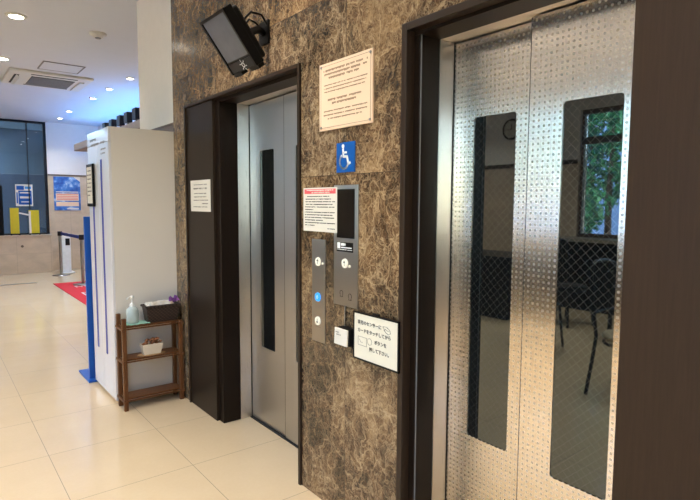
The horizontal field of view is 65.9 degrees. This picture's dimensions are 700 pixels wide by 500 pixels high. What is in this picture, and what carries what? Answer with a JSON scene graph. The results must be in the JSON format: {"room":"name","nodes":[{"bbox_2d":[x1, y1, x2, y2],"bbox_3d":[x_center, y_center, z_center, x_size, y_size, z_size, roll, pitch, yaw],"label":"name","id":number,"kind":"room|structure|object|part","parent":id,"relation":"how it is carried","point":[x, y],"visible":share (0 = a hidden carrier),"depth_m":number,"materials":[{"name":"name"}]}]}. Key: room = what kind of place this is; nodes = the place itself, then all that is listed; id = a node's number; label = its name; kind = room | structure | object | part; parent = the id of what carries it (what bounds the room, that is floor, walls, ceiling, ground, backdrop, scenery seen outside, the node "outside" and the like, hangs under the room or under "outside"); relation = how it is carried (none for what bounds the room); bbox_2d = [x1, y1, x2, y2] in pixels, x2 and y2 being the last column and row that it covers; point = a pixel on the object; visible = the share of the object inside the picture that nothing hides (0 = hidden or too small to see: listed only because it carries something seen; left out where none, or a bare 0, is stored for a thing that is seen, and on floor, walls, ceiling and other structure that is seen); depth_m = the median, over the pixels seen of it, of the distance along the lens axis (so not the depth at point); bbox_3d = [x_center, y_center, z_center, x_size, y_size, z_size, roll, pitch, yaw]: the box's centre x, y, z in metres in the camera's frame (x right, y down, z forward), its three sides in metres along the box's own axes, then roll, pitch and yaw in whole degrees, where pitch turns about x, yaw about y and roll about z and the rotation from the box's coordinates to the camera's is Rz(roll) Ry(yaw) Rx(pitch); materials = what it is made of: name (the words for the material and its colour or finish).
{"room":"elevator lobby","nodes":[
{"label":"elevator lobby","id":0,"kind":"room"},
{"bbox_2d":[0,122,97,270],"bbox_3d":[-8.802,-1.019,10.203,7.200,3.050,1.800,-4,6,-38],"label":"wall","id":1,"kind":"structure","parent":0,"point":[62,159],"depth_m":11.43,"materials":[{"name":"white paint"}]},
{"bbox_2d":[0,118,49,234],"bbox_3d":[-7.489,-1.393,10.119,3.200,2.276,0.060,-4,6,-38],"label":"glass wall","id":2,"kind":"structure","parent":1,"relation":"attached to","point":[39,183],"depth_m":10.90,"materials":[{"name":"blue glass"}]},
{"bbox_3d":[-7.510,-0.874,10.146,3.150,1.183,0.010,-4,6,-38],"label":"pane","id":3,"kind":"part","parent":2,"relation":"part of","materials":[{"name":"clear glass"}]},
{"bbox_2d":[15,184,32,205],"bbox_3d":[-6.560,-1.102,10.864,0.300,0.435,0.004,-4,6,-38],"label":"poster","id":4,"kind":"object","parent":2,"relation":"attached to","point":[21,190],"visible":1,"depth_m":10.86,"materials":[{"name":"white paper"}]},
{"bbox_2d":[53,176,80,209],"bbox_3d":[-5.921,-1.180,11.300,0.500,0.697,0.013,-4,6,-38],"label":"poster","id":5,"kind":"object","parent":1,"relation":"attached to","point":[66,189],"visible":1,"depth_m":11.29,"materials":[{"name":"blue paper"}]},
{"bbox_2d":[48,174,85,176],"bbox_3d":[-5.802,-1.567,11.361,1.000,0.025,0.012,-4,6,-38],"label":"trim","id":6,"kind":"structure","parent":1,"relation":"attached to","point":[48,174],"depth_m":11.24,"materials":[{"name":"grey metal"}]},
{"bbox_2d":[0,0,138,130],"bbox_3d":[-3.779,-2.044,3.860,7.400,0.120,17.800,-4,6,-38],"label":"ceiling","id":7,"kind":"structure","parent":0,"point":[57,31],"depth_m":6.03,"materials":[{"name":"paint"}]},
{"bbox_2d":[0,56,10,60],"bbox_3d":[-3.945,-2.171,6.116,0.173,0.013,0.173,-4,6,-38],"label":"recessed light","id":8,"kind":"object","parent":7,"relation":"in","point":[1,57],"visible":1,"depth_m":6.10,"materials":[{"name":"grey plastic"}]},
{"bbox_2d":[4,12,26,19],"bbox_3d":[-2.924,-2.047,4.724,0.173,0.013,0.173,-4,6,-38],"label":"recessed light","id":9,"kind":"object","parent":7,"relation":"in","point":[14,15],"visible":1,"depth_m":4.70,"materials":[{"name":"grey plastic"}]},
{"bbox_2d":[1,67,93,91],"bbox_3d":[-4.021,-2.233,7.161,0.950,0.066,0.900,-4,6,-38],"label":"air conditioner","id":10,"kind":"object","parent":7,"relation":"attached to","point":[13,76],"visible":1,"depth_m":7.04,"materials":[{"name":"grey plastic"}]},
{"bbox_2d":[25,76,74,89],"bbox_3d":[-4.023,-2.234,7.229,0.500,0.009,0.590,-4,6,-38],"label":"grille","id":11,"kind":"object","parent":10,"relation":"attached to","point":[30,80],"depth_m":7.17,"materials":[{"name":"grey plastic"}]},
{"bbox_2d":[37,61,85,73],"bbox_3d":[-3.495,-2.206,6.531,0.450,0.008,0.440,-4,6,-38],"label":"ceiling hatch","id":12,"kind":"object","parent":7,"relation":"attached to","point":[45,65],"visible":1,"depth_m":6.51,"materials":[{"name":"paint"}]},
{"bbox_2d":[89,31,106,38],"bbox_3d":[-2.436,-2.069,5.217,0.156,0.048,0.156,-4,6,-38],"label":"smoke detector","id":13,"kind":"object","parent":7,"relation":"attached to","point":[96,34],"visible":1,"depth_m":5.18,"materials":[{"name":"grey plastic"}]},
{"bbox_2d":[0,269,321,499],"bbox_3d":[-3.795,1.115,4.129,7.400,0.120,17.800,-4,6,-38],"label":"floor","id":14,"kind":"structure","parent":0,"point":[64,436],"depth_m":3.33,"materials":[{"name":"beige tile"}]},
{"bbox_2d":[0,234,52,274],"bbox_3d":[-6.696,0.093,10.685,1.440,0.772,0.200,-4,6,-38],"label":"wall","id":15,"kind":"structure","parent":14,"relation":"on","point":[19,254],"depth_m":10.76,"materials":[{"name":"beige stone"}]},
{"bbox_2d":[0,186,3,235],"bbox_3d":[-6.809,-0.765,10.506,0.085,0.967,0.080,-4,6,-38],"label":"post","id":16,"kind":"object","parent":15,"relation":"on","point":[1,198],"visible":1,"depth_m":10.49,"materials":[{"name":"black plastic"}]},
{"bbox_2d":[10,208,20,234],"bbox_3d":[-6.634,-0.563,10.675,0.170,0.537,0.080,-4,6,-38],"label":"panel","id":17,"kind":"object","parent":15,"relation":"on","point":[14,212],"visible":0.98,"depth_m":10.67,"materials":[{"name":"yellow plastic"}]},
{"bbox_2d":[0,234,52,236],"bbox_3d":[-6.694,-0.277,10.653,1.440,0.028,0.200,-4,6,-38],"label":"countertop","id":18,"kind":"structure","parent":15,"relation":"on","point":[31,234],"depth_m":10.72,"materials":[{"name":"beige stone"}]},
{"bbox_2d":[28,210,40,234],"bbox_3d":[-6.370,-0.557,10.883,0.200,0.492,0.080,-4,6,-38],"label":"panel","id":19,"kind":"object","parent":15,"relation":"on","point":[34,227],"visible":1,"depth_m":10.88,"materials":[{"name":"yellow plastic"}]},
{"bbox_2d":[52,231,70,275],"bbox_3d":[-5.669,0.064,10.572,0.320,0.860,0.320,-4,6,-38],"label":"stanchion","id":20,"kind":"object","parent":14,"relation":"on","point":[58,232],"visible":0.98,"depth_m":10.55,"materials":[{"name":"metal"}]},
{"bbox_2d":[61,232,78,238],"bbox_3d":[-5.144,-0.270,9.910,0.004,0.056,1.470,-4,6,-40],"label":"belt","id":21,"kind":"object","parent":20,"relation":"attached to","point":[62,233],"visible":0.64,"depth_m":9.87,"materials":[{"name":"blue fabric"}]},
{"bbox_2d":[62,233,74,272],"bbox_3d":[-5.745,0.062,10.946,0.240,0.800,0.240,-4,6,-38],"label":"stand","id":22,"kind":"object","parent":14,"relation":"on","point":[66,244],"visible":0.67,"depth_m":10.91,"materials":[{"name":"white plastic"}]},
{"bbox_2d":[54,281,85,304],"bbox_3d":[-4.021,0.659,8.682,0.910,0.011,2.620,-4,6,-38],"label":"mat","id":23,"kind":"object","parent":14,"relation":"on","point":[78,292],"visible":0.19,"depth_m":8.79,"materials":[{"name":"carpet"}]},
{"bbox_2d":[73,235,85,285],"bbox_3d":[-4.622,0.166,9.313,0.320,0.860,0.320,-4,6,-38],"label":"stanchion","id":24,"kind":"object","parent":23,"relation":"on","point":[81,237],"visible":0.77,"depth_m":9.29,"materials":[{"name":"metal"}]},
{"bbox_2d":[79,216,97,382],"bbox_3d":[-2.023,0.377,4.460,0.372,1.312,0.365,-4,6,-38],"label":"sign board","id":25,"kind":"object","parent":14,"relation":"on","point":[89,374],"visible":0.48,"depth_m":4.28,"materials":[{"name":"blue metal"}]},
{"bbox_2d":[87,126,178,400],"bbox_3d":[-1.641,0.096,4.094,0.474,1.936,0.594,-4,6,-38],"label":"tall cabinet","id":26,"kind":"object","parent":14,"relation":"on","point":[133,221],"visible":0.94,"depth_m":3.85,"materials":[{"name":"grey"}]},
{"bbox_2d":[86,164,94,206],"bbox_3d":[-1.940,-0.483,4.033,0.015,0.314,0.185,-4,6,-38],"label":"framed notice","id":27,"kind":"object","parent":26,"relation":"attached to","point":[90,167],"visible":1,"depth_m":4.00,"materials":[{"name":"black plastic"}]},
{"bbox_3d":[-1.917,0.053,4.065,0.008,1.375,0.028,-4,6,-38],"label":"handle","id":28,"kind":"part","parent":26,"relation":"part of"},
{"bbox_3d":[-1.909,0.132,4.078,0.017,1.806,0.293,-4,6,-38],"label":"door","id":29,"kind":"part","parent":26,"relation":"part of","materials":[{"name":"white metal"}]},
{"bbox_3d":[-1.812,-0.808,3.880,0.017,0.097,0.592,-4,6,-38],"label":"rail","id":30,"kind":"part","parent":26,"relation":"part of","materials":[{"name":"white metal"}]},
{"bbox_3d":[-1.762,0.058,3.868,0.008,1.400,0.028,-4,6,-38],"label":"handle","id":31,"kind":"part","parent":26,"relation":"part of","materials":[{"name":"plastic"}]},
{"bbox_3d":[-1.725,0.152,3.844,0.017,1.806,0.295,-4,6,-38],"label":"door","id":32,"kind":"part","parent":26,"relation":"part of","materials":[{"name":"white metal"}]},
{"bbox_2d":[115,313,184,411],"bbox_3d":[-1.415,0.763,3.832,0.425,0.655,0.171,-4,6,-38],"label":"wooden shelf","id":33,"kind":"object","parent":14,"relation":"on","point":[124,396],"visible":0.91,"depth_m":3.78,"materials":[{"name":"brown wood"}]},
{"bbox_3d":[-1.609,0.767,3.766,0.028,0.655,0.028,-4,6,-38],"label":"post","id":34,"kind":"part","parent":33,"relation":"part of","materials":[{"name":"brown wood"}]},
{"bbox_3d":[-1.529,0.784,3.666,0.028,0.640,0.028,-4,6,-38],"label":"post","id":35,"kind":"part","parent":33,"relation":"part of","materials":[{"name":"brown wood"}]},
{"bbox_2d":[126,320,149,325],"bbox_3d":[-1.484,0.505,3.744,0.166,0.007,0.123,-4,6,-38],"label":"folded cloth","id":36,"kind":"object","parent":33,"relation":"on","point":[140,321],"visible":0.67,"depth_m":3.73,"materials":[{"name":"teal fabric"}]},
{"bbox_2d":[126,295,138,323],"bbox_3d":[-1.503,0.408,3.721,0.082,0.191,0.080,-4,6,-38],"label":"soap pump bottle","id":37,"kind":"object","parent":36,"relation":"on","point":[132,312],"visible":1,"depth_m":3.70,"materials":[{"name":"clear plastic"}]},
{"bbox_2d":[138,351,165,356],"bbox_3d":[-1.401,0.731,3.808,0.200,0.004,0.092,-4,6,-38],"label":"doily","id":38,"kind":"object","parent":33,"relation":"on","point":[139,355],"visible":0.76,"depth_m":3.78,"materials":[{"name":"beige fabric"}]},
{"bbox_2d":[139,340,162,354],"bbox_3d":[-1.402,0.691,3.806,0.145,0.075,0.080,-4,6,-38],"label":"pot","id":39,"kind":"object","parent":38,"relation":"on","point":[154,348],"visible":0.91,"depth_m":3.78,"materials":[{"name":"white ceramic"}]},
{"bbox_2d":[141,337,161,344],"bbox_3d":[-1.402,0.643,3.801,0.142,0.052,0.065,-4,6,-38],"label":"chips","id":40,"kind":"object","parent":39,"relation":"in","point":[152,340],"visible":0.99,"depth_m":3.79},
{"bbox_3d":[-1.368,0.529,3.755,0.411,0.010,0.012,-4,6,-38],"label":"cross rail","id":41,"kind":"part","parent":33,"relation":"part of","materials":[{"name":"brown wood"}]},
{"bbox_3d":[-1.369,0.756,3.774,0.411,0.010,0.012,-4,6,-38],"label":"cross rail","id":42,"kind":"part","parent":33,"relation":"part of","materials":[{"name":"brown wood"}]},
{"bbox_3d":[-1.371,1.025,3.797,0.411,0.010,0.012,-4,6,-38],"label":"cross rail","id":43,"kind":"part","parent":33,"relation":"part of","materials":[{"name":"brown wood"}]},
{"bbox_2d":[140,301,180,322],"bbox_3d":[-1.349,0.440,3.849,0.252,0.122,0.123,-4,6,-38],"label":"wicker basket","id":44,"kind":"object","parent":33,"relation":"on","point":[156,313],"visible":0.85,"depth_m":3.80,"materials":[{"name":"black wicker"}]},
{"bbox_2d":[145,299,173,305],"bbox_3d":[-1.353,0.387,3.841,0.207,0.055,0.108,-4,6,-38],"label":"tissues","id":45,"kind":"object","parent":44,"relation":"in","point":[159,302],"visible":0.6,"depth_m":3.81,"materials":[{"name":"white paper"}]},
{"bbox_2d":[169,295,178,301],"bbox_3d":[-1.276,0.351,3.893,0.083,0.055,0.067,-4,6,-38],"label":"flower","id":46,"kind":"object","parent":45,"relation":"on","point":[175,298],"visible":1,"depth_m":3.89,"materials":[{"name":"purple plant"}]},
{"bbox_3d":[-1.304,0.749,4.004,0.028,0.655,0.028,-4,6,-38],"label":"post","id":47,"kind":"part","parent":33,"relation":"part of","materials":[{"name":"brown wood"}]},
{"bbox_3d":[-1.225,0.792,3.906,0.028,0.585,0.028,-4,6,-38],"label":"post","id":48,"kind":"part","parent":33,"relation":"part of","materials":[{"name":"brown wood"}]},
{"bbox_2d":[137,0,465,499],"bbox_3d":[0.803,-0.233,1.543,0.316,3.050,7.860,-4,6,-38],"label":"wall","id":49,"kind":"structure","parent":0,"point":[349,404],"depth_m":2.46,"materials":[{"name":"brown stone"}]},
{"bbox_2d":[74,119,139,151],"bbox_3d":[-2.451,-1.144,5.527,0.186,0.067,2.530,-4,6,-38],"label":"trim","id":50,"kind":"structure","parent":49,"relation":"attached to","point":[136,124],"depth_m":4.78,"materials":[{"name":"grey paint"}]},
{"bbox_2d":[109,119,116,126],"bbox_3d":[-2.360,-1.229,5.368,0.050,0.130,0.100,-4,6,-38],"label":"uplight","id":51,"kind":"object","parent":50,"relation":"on","point":[112,122],"visible":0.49,"depth_m":5.33,"materials":[{"name":"black plastic"}]},
{"bbox_2d":[116,115,124,126],"bbox_3d":[-2.188,-1.212,5.149,0.050,0.135,0.100,-4,6,-38],"label":"uplight","id":52,"kind":"object","parent":50,"relation":"on","point":[120,118],"visible":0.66,"depth_m":5.11,"materials":[{"name":"black plastic"}]},
{"bbox_2d":[124,112,132,123],"bbox_3d":[-2.039,-1.195,4.960,0.050,0.135,0.100,-4,6,-38],"label":"uplight","id":53,"kind":"object","parent":50,"relation":"on","point":[127,115],"visible":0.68,"depth_m":4.92,"materials":[{"name":"black plastic"}]},
{"bbox_2d":[132,107,139,120],"bbox_3d":[-1.885,-1.180,4.764,0.050,0.140,0.100,-4,6,-38],"label":"uplight","id":54,"kind":"object","parent":50,"relation":"on","point":[135,111],"visible":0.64,"depth_m":4.73,"materials":[{"name":"black plastic"}]},
{"bbox_2d":[151,123,173,131],"bbox_3d":[-1.435,-0.943,4.243,0.184,0.015,0.763,-4,6,-38],"label":"trim","id":55,"kind":"structure","parent":49,"relation":"attached to","point":[169,127],"depth_m":4.10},
{"bbox_2d":[199,4,269,77],"bbox_3d":[-0.519,-1.026,2.630,0.355,0.324,0.293,-4,6,-38],"label":"wall monitor","id":56,"kind":"object","parent":49,"relation":"attached to","point":[230,34],"visible":1,"depth_m":2.54,"materials":[{"name":"black plastic"}]},
{"bbox_3d":[-0.488,-1.077,2.694,0.045,0.113,0.241,2,5,22],"label":"bracket arm","id":57,"kind":"part","parent":56,"relation":"part of","materials":[{"name":"black plastic"}]},
{"bbox_3d":[-0.446,-1.124,2.802,0.012,0.120,0.100,-4,6,-38],"label":"wall plate","id":58,"kind":"part","parent":56,"relation":"part of","materials":[{"name":"black plastic"}]},
{"bbox_2d":[183,63,301,484],"bbox_3d":[-0.574,0.094,3.307,0.313,2.085,1.458,-4,6,-38],"label":"elevator","id":59,"kind":"object","parent":49,"relation":"attached to","point":[244,255],"visible":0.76,"depth_m":3.42,"materials":[{"name":"brown metal"}]},
{"bbox_2d":[190,179,210,211],"bbox_3d":[-0.988,-0.358,3.561,0.002,0.206,0.324,-4,6,-38],"label":"paper notice","id":60,"kind":"object","parent":59,"relation":"attached to","point":[200,189],"visible":1,"depth_m":3.55,"materials":[{"name":"grey paper"}]},
{"bbox_3d":[-0.943,0.075,3.644,0.128,2.059,0.424,-4,6,-38],"label":"panel","id":61,"kind":"part","parent":59,"relation":"part of","materials":[{"name":"brown laminate"}]},
{"bbox_3d":[-0.492,0.109,3.351,0.028,2.032,0.464,-4,6,-38],"label":"door","id":62,"kind":"part","parent":59,"relation":"part of","materials":[{"name":"silver metal"}]},
{"bbox_3d":[-0.504,0.006,3.354,0.016,1.242,0.173,-4,6,-38],"label":"wired glass pane","id":63,"kind":"part","parent":59,"relation":"part of","materials":[{"name":"black glass"}]},
{"bbox_3d":[-0.344,1.141,3.271,0.097,0.005,0.928,-4,6,-38],"label":"sill","id":64,"kind":"part","parent":59,"relation":"part of","materials":[{"name":"metal"}]},
{"bbox_3d":[-0.224,0.141,2.999,0.028,2.032,0.486,-4,6,-38],"label":"door","id":65,"kind":"part","parent":59,"relation":"part of","materials":[{"name":"silver metal"}]},
{"bbox_3d":[-0.238,0.037,3.005,0.016,1.242,0.199,-4,6,-38],"label":"wired glass pane","id":66,"kind":"part","parent":59,"relation":"part of","materials":[{"name":"black glass"}]},
{"bbox_2d":[312,239,325,343],"bbox_3d":[-0.148,0.192,2.527,0.014,0.485,0.105,-4,6,-38],"label":"panel","id":67,"kind":"object","parent":49,"relation":"attached to","point":[318,245],"visible":1,"depth_m":2.52,"materials":[{"name":"grey metal"}]},
{"bbox_2d":[303,187,336,232],"bbox_3d":[-0.140,-0.185,2.483,0.002,0.202,0.269,-4,6,-38],"label":"paper notice","id":68,"kind":"object","parent":49,"relation":"attached to","point":[319,204],"visible":1,"depth_m":2.48,"materials":[{"name":"white paper"}]},
{"bbox_2d":[334,306,352,348],"bbox_3d":[-0.021,0.336,2.348,0.049,0.172,0.099,-4,6,-38],"label":"card reader","id":69,"kind":"object","parent":49,"relation":"attached to","point":[343,335],"visible":0.94,"depth_m":2.33,"materials":[{"name":"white plastic"}]},
{"bbox_2d":[337,141,354,172],"bbox_3d":[-0.019,-0.398,2.317,0.007,0.128,0.126,-4,6,-38],"label":"sign","id":70,"kind":"object","parent":49,"relation":"attached to","point":[345,150],"visible":1,"depth_m":2.31,"materials":[{"name":"blue plastic"}]},
{"bbox_2d":[334,184,358,308],"bbox_3d":[-0.020,-0.017,2.346,0.012,0.529,0.169,-4,6,-38],"label":"panel","id":71,"kind":"object","parent":49,"relation":"attached to","point":[346,237],"visible":1,"depth_m":2.34,"materials":[{"name":"grey metal"}]},
{"bbox_2d":[320,48,373,131],"bbox_3d":[-0.022,-0.671,2.297,0.012,0.292,0.370,-4,6,-38],"label":"wall plaque","id":72,"kind":"object","parent":49,"relation":"attached to","point":[346,83],"visible":1,"depth_m":2.28,"materials":[{"name":"beige plastic"}]},
{"bbox_2d":[353,310,399,373],"bbox_3d":[0.108,0.365,2.205,0.020,0.213,0.283,-4,6,-38],"label":"framed sign","id":73,"kind":"object","parent":49,"relation":"attached to","point":[376,339],"visible":1,"depth_m":2.19,"materials":[{"name":"white paper"}]},
{"bbox_2d":[396,0,699,499],"bbox_3d":[0.744,0.243,1.633,0.313,2.085,1.408,-4,6,-38],"label":"elevator","id":74,"kind":"object","parent":49,"relation":"attached to","point":[549,292],"visible":1,"depth_m":1.77,"materials":[{"name":"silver metal"}]},
{"bbox_3d":[0.637,0.250,1.550,0.042,2.085,1.408,-4,6,-38],"label":"door frame","id":75,"kind":"part","parent":74,"relation":"part of","materials":[{"name":"brown metal"}]},
{"bbox_3d":[0.541,0.226,2.039,0.028,2.032,0.398,-4,6,-38],"label":"door","id":76,"kind":"part","parent":74,"relation":"part of","materials":[{"name":"silver metal"}]},
{"bbox_3d":[0.535,0.124,2.034,0.016,1.242,0.186,-4,6,-38],"label":"wired glass pane","id":77,"kind":"part","parent":74,"relation":"part of","materials":[{"name":"black"}]},
{"bbox_3d":[0.738,0.254,1.724,0.028,2.032,0.411,-4,6,-38],"label":"door","id":78,"kind":"part","parent":74,"relation":"part of","materials":[{"name":"silver metal"}]},
{"bbox_3d":[0.745,0.153,1.703,0.016,1.242,0.191,-4,6,-38],"label":"wired glass pane","id":79,"kind":"part","parent":74,"relation":"part of","materials":[{"name":"black"}]},
{"bbox_3d":[0.930,0.291,1.266,0.128,2.051,0.534,-4,6,-38],"label":"panel","id":80,"kind":"part","parent":74,"relation":"part of","materials":[{"name":"metal"}]}
]}

